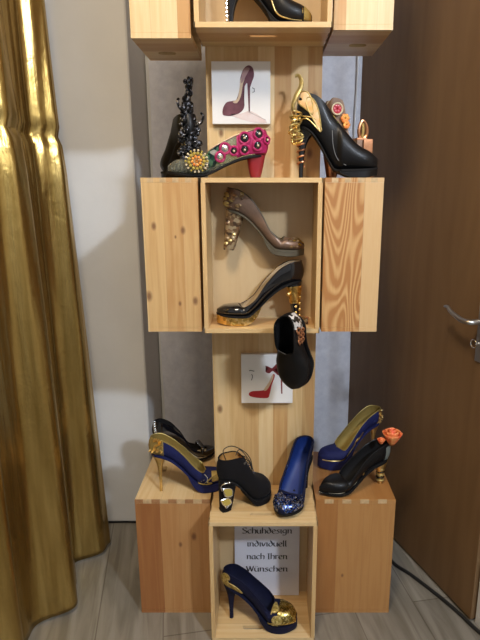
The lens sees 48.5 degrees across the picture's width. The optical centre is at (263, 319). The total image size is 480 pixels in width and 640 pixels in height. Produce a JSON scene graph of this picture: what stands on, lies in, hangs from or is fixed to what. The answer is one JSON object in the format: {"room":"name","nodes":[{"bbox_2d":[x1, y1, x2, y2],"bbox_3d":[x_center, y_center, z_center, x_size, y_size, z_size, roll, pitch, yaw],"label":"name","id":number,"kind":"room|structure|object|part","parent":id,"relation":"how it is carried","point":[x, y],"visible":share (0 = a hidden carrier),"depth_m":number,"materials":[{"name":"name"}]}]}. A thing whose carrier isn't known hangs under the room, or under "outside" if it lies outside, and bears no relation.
{"room":"shoe shop","nodes":[
{"label":"shoe shop","id":0,"kind":"room"},
{"bbox_2d":[0,0,110,639],"bbox_3d":[-0.679,-0.244,1.039,0.138,2.444,1.256,2,14,8],"label":"curtain","id":1,"kind":"object","parent":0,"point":[53,508],"visible":1,"depth_m":1.49,"materials":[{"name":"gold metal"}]},
{"bbox_2d":[45,0,162,520],"bbox_3d":[-1.344,-0.528,1.899,1.843,2.600,0.340,0,14,0],"label":"wall","id":2,"kind":"structure","parent":0,"point":[99,72],"depth_m":1.78,"materials":[{"name":"white paint"}]},
{"bbox_2d":[108,521,135,522],"bbox_3d":[-0.711,0.773,2.037,0.550,0.007,0.010,0,14,0],"label":"baseboard","id":3,"kind":"structure","parent":2,"relation":"attached to","point":[108,521],"depth_m":2.03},
{"bbox_2d":[241,67,249,82],"bbox_3d":[-0.046,-0.606,1.317,0.021,0.036,0.001,0,14,0],"label":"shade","id":4,"kind":"object","parent":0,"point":[245,71],"depth_m":1.32,"materials":[{"name":"paper"}]},
{"bbox_2d":[145,55,350,418],"bbox_3d":[0.356,-0.559,2.025,1.557,2.600,0.080,0,14,0],"label":"wall","id":5,"kind":"structure","parent":0,"point":[146,57],"depth_m":1.97,"materials":[{"name":"white paint"}]},
{"bbox_2d":[148,45,362,451],"bbox_3d":[-0.033,-0.448,1.993,0.763,2.200,0.028,0,14,0],"label":"cloth","id":6,"kind":"object","parent":5,"relation":"hanging from","point":[187,358],"visible":0.17,"depth_m":2.13,"materials":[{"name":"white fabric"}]},
{"bbox_2d":[28,523,479,639],"bbox_3d":[0.035,1.266,0.154,4.600,0.060,4.900,0,14,0],"label":"floor","id":7,"kind":"structure","parent":0,"point":[108,607],"depth_m":1.59,"materials":[{"name":"grey wood"}]},
{"bbox_2d":[135,454,214,612],"bbox_3d":[-0.261,0.663,1.700,0.215,0.380,0.290,0,14,0],"label":"wooden crate","id":8,"kind":"object","parent":7,"relation":"on","point":[172,527],"visible":0.75,"depth_m":1.56,"materials":[{"name":"brown wood"}]},
{"bbox_3d":[-0.261,0.696,1.565,0.215,0.358,0.011,0,14,0],"label":"panel","id":9,"kind":"part","parent":8,"relation":"part of","materials":[{"name":"brown wood"}]},
{"bbox_3d":[-0.261,0.484,1.657,0.215,0.011,0.290,0,14,0],"label":"panel","id":10,"kind":"part","parent":8,"relation":"part of","materials":[{"name":"brown wood"}]},
{"bbox_2d":[148,433,218,492],"bbox_3d":[-0.222,0.414,1.551,0.222,0.176,0.072,-2,14,-7],"label":"shoe","id":11,"kind":"object","parent":8,"relation":"on","point":[204,479],"visible":0.94,"depth_m":1.54,"materials":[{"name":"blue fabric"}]},
{"bbox_3d":[-0.248,0.386,1.542,0.156,0.117,0.065,-2,14,-7],"label":"topline trim","id":12,"kind":"part","parent":11,"relation":"part of","materials":[{"name":"gold metal"}]},
{"bbox_2d":[152,418,214,460],"bbox_3d":[-0.252,0.381,1.709,0.213,0.165,0.076,-6,15,-23],"label":"shoe","id":13,"kind":"object","parent":8,"relation":"on","point":[197,449],"visible":0.68,"depth_m":1.69,"materials":[{"name":"black leather"}]},
{"bbox_2d":[208,485,317,639],"bbox_3d":[-0.003,0.700,1.547,0.291,0.380,0.185,0,14,0],"label":"wooden crate","id":14,"kind":"object","parent":7,"relation":"on","point":[245,624],"visible":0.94,"depth_m":1.51,"materials":[{"name":"brown wood"}]},
{"bbox_3d":[-0.142,0.700,1.547,0.011,0.358,0.185,0,14,0],"label":"panel","id":15,"kind":"part","parent":14,"relation":"part of","materials":[{"name":"brown wood"}]},
{"bbox_2d":[216,446,270,512],"bbox_3d":[-0.055,0.432,1.480,0.167,0.174,0.080,-8,16,-29],"label":"shoe","id":16,"kind":"object","parent":14,"relation":"on","point":[233,470],"visible":1,"depth_m":1.45,"materials":[{"name":"black fabric"}]},
{"bbox_3d":[-0.090,0.374,1.446,0.074,0.016,0.050,-8,16,-29],"label":"topline trim","id":17,"kind":"part","parent":16,"relation":"part of","materials":[{"name":"black fabric"}]},
{"bbox_2d":[220,563,296,633],"bbox_3d":[-0.016,0.801,1.536,0.228,0.168,0.080,3,14,12],"label":"shoe","id":18,"kind":"object","parent":14,"relation":"on","point":[277,616],"visible":1,"depth_m":1.52,"materials":[{"name":"blue fabric"}]},
{"bbox_3d":[-0.042,0.769,1.535,0.153,0.104,0.069,3,14,12],"label":"topline trim","id":19,"kind":"part","parent":18,"relation":"part of","materials":[{"name":"blue fabric"}]},
{"bbox_3d":[-0.003,0.521,1.504,0.290,0.011,0.185,0,14,0],"label":"panel","id":20,"kind":"part","parent":14,"relation":"part of","materials":[{"name":"brown wood"}]},
{"bbox_3d":[-0.003,0.880,1.591,0.290,0.011,0.185,0,14,0],"label":"panel","id":21,"kind":"part","parent":14,"relation":"part of","materials":[{"name":"brown wood"}]},
{"bbox_3d":[-0.003,0.679,1.634,0.268,0.358,0.006,0,14,0],"label":"panel","id":22,"kind":"part","parent":14,"relation":"part of","materials":[{"name":"brown wood"}]},
{"bbox_2d":[234,526,299,594],"bbox_3d":[0.009,0.690,1.627,0.198,0.340,0.019,0,14,0],"label":"sign","id":23,"kind":"object","parent":14,"relation":"in","point":[270,554],"visible":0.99,"depth_m":1.63,"materials":[{"name":"white paper"}]},
{"bbox_2d":[273,435,313,515],"bbox_3d":[0.088,0.436,1.492,0.088,0.160,0.203,6,15,25],"label":"shoe","id":24,"kind":"object","parent":14,"relation":"on","point":[289,500],"visible":1,"depth_m":1.50,"materials":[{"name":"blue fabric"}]},
{"bbox_3d":[0.099,0.410,1.510,0.077,0.118,0.142,6,15,25],"label":"topline trim","id":25,"kind":"part","parent":24,"relation":"part of","materials":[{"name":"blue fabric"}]},
{"bbox_3d":[0.137,0.700,1.547,0.011,0.358,0.185,0,14,0],"label":"panel","id":26,"kind":"part","parent":14,"relation":"part of","materials":[{"name":"brown wood"}]},
{"bbox_2d":[205,46,322,484],"bbox_3d":[0.000,-0.277,1.502,0.292,2.300,0.170,0,14,0],"label":"panel","id":27,"kind":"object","parent":7,"relation":"on","point":[267,432],"depth_m":1.50,"materials":[{"name":"brown wood"}]},
{"bbox_2d":[129,0,201,60],"bbox_3d":[-0.230,-0.837,1.242,0.134,0.380,0.210,0,14,0],"label":"wooden crate","id":28,"kind":"object","parent":27,"relation":"attached to","point":[164,30],"visible":1,"depth_m":1.18,"materials":[{"name":"brown wood"}]},
{"bbox_3d":[-0.230,-0.813,1.145,0.134,0.358,0.011,0,14,0],"label":"panel","id":29,"kind":"part","parent":28,"relation":"part of","materials":[{"name":"brown wood"}]},
{"bbox_3d":[-0.230,-0.658,1.286,0.134,0.011,0.210,0,14,0],"label":"panel","id":30,"kind":"part","parent":28,"relation":"part of","materials":[{"name":"brown wood"}]},
{"bbox_3d":[-0.230,-0.861,1.339,0.134,0.358,0.011,0,14,0],"label":"panel","id":31,"kind":"part","parent":28,"relation":"part of","materials":[{"name":"brown wood"}]},
{"bbox_2d":[140,178,203,331],"bbox_3d":[-0.227,-0.190,1.456,0.137,0.380,0.290,0,14,0],"label":"wooden crate","id":32,"kind":"object","parent":27,"relation":"attached to","point":[171,207],"visible":0.88,"depth_m":1.31,"materials":[{"name":"brown wood"}]},
{"bbox_3d":[-0.227,-0.369,1.413,0.137,0.011,0.290,0,14,0],"label":"panel","id":33,"kind":"part","parent":32,"relation":"part of","materials":[{"name":"brown wood"}]},
{"bbox_2d":[160,76,204,177],"bbox_3d":[-0.225,-0.503,1.419,0.081,0.248,0.208,-7,15,-27],"label":"shoe","id":34,"kind":"object","parent":32,"relation":"on","point":[185,129],"visible":0.8,"depth_m":1.35,"materials":[{"name":"black leather"}]},
{"bbox_3d":[-0.162,-0.189,1.457,0.006,0.358,0.268,0,14,0],"label":"panel","id":35,"kind":"part","parent":32,"relation":"part of","materials":[{"name":"brown wood"}]},
{"bbox_2d":[211,61,269,124],"bbox_3d":[-0.057,-0.568,1.334,0.146,0.146,0.017,0,14,0],"label":"picture card","id":36,"kind":"object","parent":27,"relation":"attached to","point":[240,89],"visible":1,"depth_m":1.33,"materials":[{"name":"white paper"}]},
{"bbox_2d":[200,178,322,332],"bbox_3d":[-0.005,-0.168,1.369,0.291,0.380,0.140,0,14,0],"label":"wooden crate","id":37,"kind":"object","parent":27,"relation":"attached to","point":[290,207],"visible":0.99,"depth_m":1.41,"materials":[{"name":"brown wood"}]},
{"bbox_3d":[-0.145,-0.168,1.369,0.011,0.358,0.140,0,14,0],"label":"panel","id":38,"kind":"part","parent":37,"relation":"part of","materials":[{"name":"brown wood"}]},
{"bbox_2d":[168,127,269,177],"bbox_3d":[-0.109,-0.405,1.292,0.252,0.118,0.095,-1,14,-6],"label":"shoe","id":39,"kind":"object","parent":37,"relation":"on","point":[251,146],"visible":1,"depth_m":1.27,"materials":[{"name":"multicoloured fabric"}]},
{"bbox_3d":[-0.120,-0.392,1.274,0.053,0.067,0.019,-1,14,-6],"label":"enamel panel","id":40,"kind":"part","parent":39,"relation":"part of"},
{"bbox_3d":[-0.076,-0.429,1.299,0.160,0.071,0.065,-1,14,-6],"label":"topline trim","id":41,"kind":"part","parent":39,"relation":"part of","materials":[{"name":"beige fabric"}]},
{"bbox_2d":[216,260,303,326],"bbox_3d":[-0.009,-0.072,1.385,0.230,0.165,0.074,-2,14,-7],"label":"shoe","id":42,"kind":"object","parent":37,"relation":"on","point":[289,274],"visible":0.96,"depth_m":1.36,"materials":[{"name":"black leather"}]},
{"bbox_3d":[0.016,-0.096,1.383,0.167,0.118,0.070,-2,14,-7],"label":"topline trim","id":43,"kind":"part","parent":42,"relation":"part of","materials":[{"name":"black leather"}]},
{"bbox_3d":[-0.005,-0.347,1.325,0.290,0.011,0.140,0,14,0],"label":"panel","id":44,"kind":"part","parent":37,"relation":"part of","materials":[{"name":"brown wood"}]},
{"bbox_3d":[-0.005,0.011,1.413,0.290,0.011,0.140,0,14,0],"label":"panel","id":45,"kind":"part","parent":37,"relation":"part of","materials":[{"name":"brown wood"}]},
{"bbox_2d":[222,187,303,256],"bbox_3d":[0.000,-0.254,1.375,0.213,0.175,0.072,-1,14,-2],"label":"shoe","id":46,"kind":"object","parent":37,"relation":"on","point":[239,206],"visible":1,"depth_m":1.36,"materials":[{"name":"beige leather"}]},
{"bbox_3d":[-0.020,-0.273,1.370,0.160,0.119,0.068,5,13,-3],"label":"topline trim","id":47,"kind":"part","parent":46,"relation":"part of","materials":[{"name":"brown leather"}]},
{"bbox_2d":[274,312,313,388],"bbox_3d":[0.070,0.076,1.299,0.088,0.206,0.111,8,16,29],"label":"shoe","id":48,"kind":"object","parent":37,"relation":"hanging from","point":[294,359],"visible":1,"depth_m":1.28,"materials":[{"name":"black leather"}]},
{"bbox_3d":[0.050,0.037,1.247,0.056,0.100,0.018,8,16,29],"label":"topline trim","id":49,"kind":"part","parent":48,"relation":"part of","materials":[{"name":"black leather"}]},
{"bbox_3d":[0.134,-0.168,1.369,0.011,0.358,0.140,0,14,0],"label":"panel","id":50,"kind":"part","parent":37,"relation":"part of","materials":[{"name":"brown wood"}]},
{"bbox_2d":[193,0,332,45],"bbox_3d":[-0.002,-0.843,1.194,0.302,0.380,0.160,0,14,0],"label":"wooden crate","id":51,"kind":"object","parent":27,"relation":"attached to","point":[251,26],"visible":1,"depth_m":1.24,"materials":[{"name":"brown wood"}]},
{"bbox_3d":[-0.147,-0.843,1.194,0.011,0.358,0.160,0,14,0],"label":"panel","id":52,"kind":"part","parent":51,"relation":"part of","materials":[{"name":"brown wood"}]},
{"bbox_3d":[-0.002,-0.664,1.238,0.301,0.011,0.160,0,14,0],"label":"panel","id":53,"kind":"part","parent":51,"relation":"part of","materials":[{"name":"brown wood"}]},
{"bbox_3d":[-0.002,-0.861,1.269,0.279,0.358,0.006,0,14,0],"label":"panel","id":54,"kind":"part","parent":51,"relation":"part of","materials":[{"name":"brown wood"}]},
{"bbox_2d":[225,0,311,21],"bbox_3d":[0.008,-0.760,1.220,0.208,0.185,0.074,1,14,3],"label":"shoe","id":55,"kind":"object","parent":51,"relation":"on","point":[274,10],"visible":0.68,"depth_m":1.20,"materials":[{"name":"black leather"}]},
{"bbox_3d":[0.143,-0.843,1.194,0.011,0.358,0.160,0,14,0],"label":"panel","id":56,"kind":"part","parent":51,"relation":"part of","materials":[{"name":"brown wood"}]},
{"bbox_2d":[241,353,292,402],"bbox_3d":[0.009,0.165,1.513,0.146,0.146,0.018,0,14,0],"label":"picture card","id":57,"kind":"object","parent":27,"relation":"attached to","point":[261,382],"visible":0.92,"depth_m":1.51,"materials":[{"name":"white paper"}]},
{"bbox_2d":[319,178,383,331],"bbox_3d":[0.217,-0.190,1.456,0.141,0.380,0.290,0,14,0],"label":"wooden crate","id":58,"kind":"object","parent":27,"relation":"attached to","point":[352,208],"visible":0.89,"depth_m":1.31,"materials":[{"name":"brown wood"}]},
{"bbox_3d":[0.149,-0.189,1.457,0.006,0.358,0.268,0,14,0],"label":"panel","id":59,"kind":"part","parent":58,"relation":"part of","materials":[{"name":"brown wood"}]},
{"bbox_2d":[288,74,377,177],"bbox_3d":[0.170,-0.470,1.295,0.222,0.242,0.082,1,14,4],"label":"shoe","id":60,"kind":"object","parent":58,"relation":"on","point":[344,156],"visible":1,"depth_m":1.28,"materials":[{"name":"black leather"}]},
{"bbox_2d":[323,97,373,177],"bbox_3d":[0.224,-0.475,1.405,0.150,0.200,0.088,-2,14,-10],"label":"shoe","id":61,"kind":"object","parent":58,"relation":"on","point":[336,106],"visible":0.25,"depth_m":1.37,"materials":[{"name":"beige leather"}]},
{"bbox_3d":[0.180,-0.495,1.396,0.062,0.157,0.058,-2,14,-10],"label":"panel","id":62,"kind":"part","parent":61,"relation":"part of","materials":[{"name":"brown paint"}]},
{"bbox_2d":[333,104,341,113],"bbox_3d":[0.186,-0.536,1.351,0.026,0.025,0.004,-2,14,-10],"label":"flower","id":63,"kind":"object","parent":61,"relation":"on","point":[336,106],"depth_m":1.35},
{"bbox_2d":[341,114,349,122],"bbox_3d":[0.208,-0.516,1.360,0.024,0.022,0.003,-2,14,-10],"label":"flower","id":64,"kind":"object","parent":61,"relation":"on","point":[344,117],"depth_m":1.36,"materials":[{"name":"orange plastic"}]},
{"bbox_2d":[343,121,349,128],"bbox_3d":[0.212,-0.500,1.363,0.020,0.018,0.003,-2,14,-10],"label":"flower","id":65,"kind":"object","parent":61,"relation":"on","point":[346,124],"depth_m":1.36,"materials":[{"name":"orange plastic"}]},
{"bbox_3d":[0.241,-0.459,1.403,0.016,0.026,0.065,-2,14,-10],"label":"copper panel","id":66,"kind":"part","parent":61,"relation":"part of","materials":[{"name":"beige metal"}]},
{"bbox_3d":[0.264,-0.457,1.408,0.026,0.036,0.065,-2,14,-10],"label":"copper panel","id":67,"kind":"part","parent":61,"relation":"part of","materials":[{"name":"orange metal"}]},
{"bbox_3d":[0.217,-0.369,1.413,0.141,0.011,0.290,0,14,0],"label":"panel","id":68,"kind":"part","parent":58,"relation":"part of","materials":[{"name":"brown wood"}]},
{"bbox_2d":[323,0,393,55],"bbox_3d":[0.224,-0.867,1.271,0.134,0.380,0.240,0,14,0],"label":"wooden crate","id":69,"kind":"object","parent":27,"relation":"attached to","point":[359,27],"visible":0.94,"depth_m":1.20,"materials":[{"name":"brown wood"}]},
{"bbox_3d":[0.224,-0.894,1.382,0.134,0.358,0.011,0,14,0],"label":"panel","id":70,"kind":"part","parent":69,"relation":"part of","materials":[{"name":"brown wood"}]},
{"bbox_3d":[0.224,-0.687,1.315,0.134,0.011,0.240,0,14,0],"label":"panel","id":71,"kind":"part","parent":69,"relation":"part of","materials":[{"name":"brown wood"}]},
{"bbox_3d":[0.224,-0.840,1.160,0.134,0.358,0.011,0,14,0],"label":"panel","id":72,"kind":"part","parent":69,"relation":"part of","materials":[{"name":"brown wood"}]},
{"bbox_2d":[312,452,395,612],"bbox_3d":[0.262,0.663,1.700,0.228,0.380,0.290,0,14,0],"label":"wooden crate","id":73,"kind":"object","parent":7,"relation":"on","point":[355,531],"visible":0.71,"depth_m":1.56,"materials":[{"name":"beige wood"}]},
{"bbox_2d":[317,405,383,470],"bbox_3d":[0.278,0.375,1.707,0.227,0.178,0.080,-5,15,-19],"label":"shoe","id":74,"kind":"object","parent":73,"relation":"on","point":[334,456],"visible":0.96,"depth_m":1.69,"materials":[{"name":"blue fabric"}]},
{"bbox_3d":[0.304,0.343,1.709,0.154,0.117,0.072,-5,15,-19],"label":"topline trim","id":75,"kind":"part","parent":74,"relation":"part of","materials":[{"name":"gold metal"}]},
{"bbox_3d":[0.262,0.484,1.657,0.228,0.011,0.290,0,14,0],"label":"panel","id":76,"kind":"part","parent":73,"relation":"part of","materials":[{"name":"orange wood"}]},
{"bbox_3d":[0.262,0.696,1.565,0.228,0.358,0.011,0,14,0],"label":"panel","id":77,"kind":"part","parent":73,"relation":"part of","materials":[{"name":"brown wood"}]},
{"bbox_2d":[319,427,402,496],"bbox_3d":[0.279,0.411,1.554,0.256,0.180,0.074,-4,14,-16],"label":"shoe","id":78,"kind":"object","parent":73,"relation":"on","point":[373,455],"visible":1,"depth_m":1.55,"materials":[{"name":"black leather"}]},
{"bbox_3d":[0.297,0.409,1.566,0.156,0.096,0.065,-5,15,-20],"label":"topline trim","id":79,"kind":"part","parent":78,"relation":"part of","materials":[{"name":"black leather"}]},
{"bbox_2d":[392,560,479,634],"bbox_3d":[0.553,0.872,1.620,0.076,0.011,0.910,-5,15,-21],"label":"power cable","id":80,"kind":"object","parent":7,"relation":"on","point":[396,565],"visible":0.67,"depth_m":1.66,"materials":[{"name":"rubber"}]},
{"bbox_2d":[384,445,389,459],"bbox_3d":[0.362,0.388,1.586,0.030,0.061,0.046,-5,15,-20],"label":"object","id":81,"kind":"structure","parent":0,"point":[388,448],"depth_m":1.57,"materials":[{"name":"grey fabric"}]},
{"bbox_3d":[1.249,-0.017,-0.196,1.846,2.600,4.923,0,14,0],"label":"wall","id":82,"kind":"structure","parent":0,"visible":0},
{"bbox_2d":[348,0,479,618],"bbox_3d":[0.466,-0.184,1.677,0.104,2.022,0.772,-5,15,-19],"label":"door","id":83,"kind":"structure","parent":82,"relation":"in","point":[420,89],"depth_m":1.63,"materials":[{"name":"brown wood"}]},
{"bbox_3d":[0.529,-0.012,1.428,0.051,0.036,0.123,-13,19,-43],"label":"handle","id":84,"kind":"part","parent":83,"relation":"part of","materials":[{"name":"metal"}]},
{"bbox_3d":[0.584,0.010,1.411,0.006,0.215,0.040,-5,15,-19],"label":"handle plate","id":85,"kind":"part","parent":83,"relation":"part of","materials":[{"name":"metal"}]},
{"bbox_2d":[475,582,479,626],"bbox_3d":[0.650,-0.123,1.296,0.038,2.100,0.064,-5,15,-19],"label":"trim","id":86,"kind":"structure","parent":82,"relation":"attached to","point":[477,619],"depth_m":1.55,"materials":[{"name":"white paint"}]}
]}

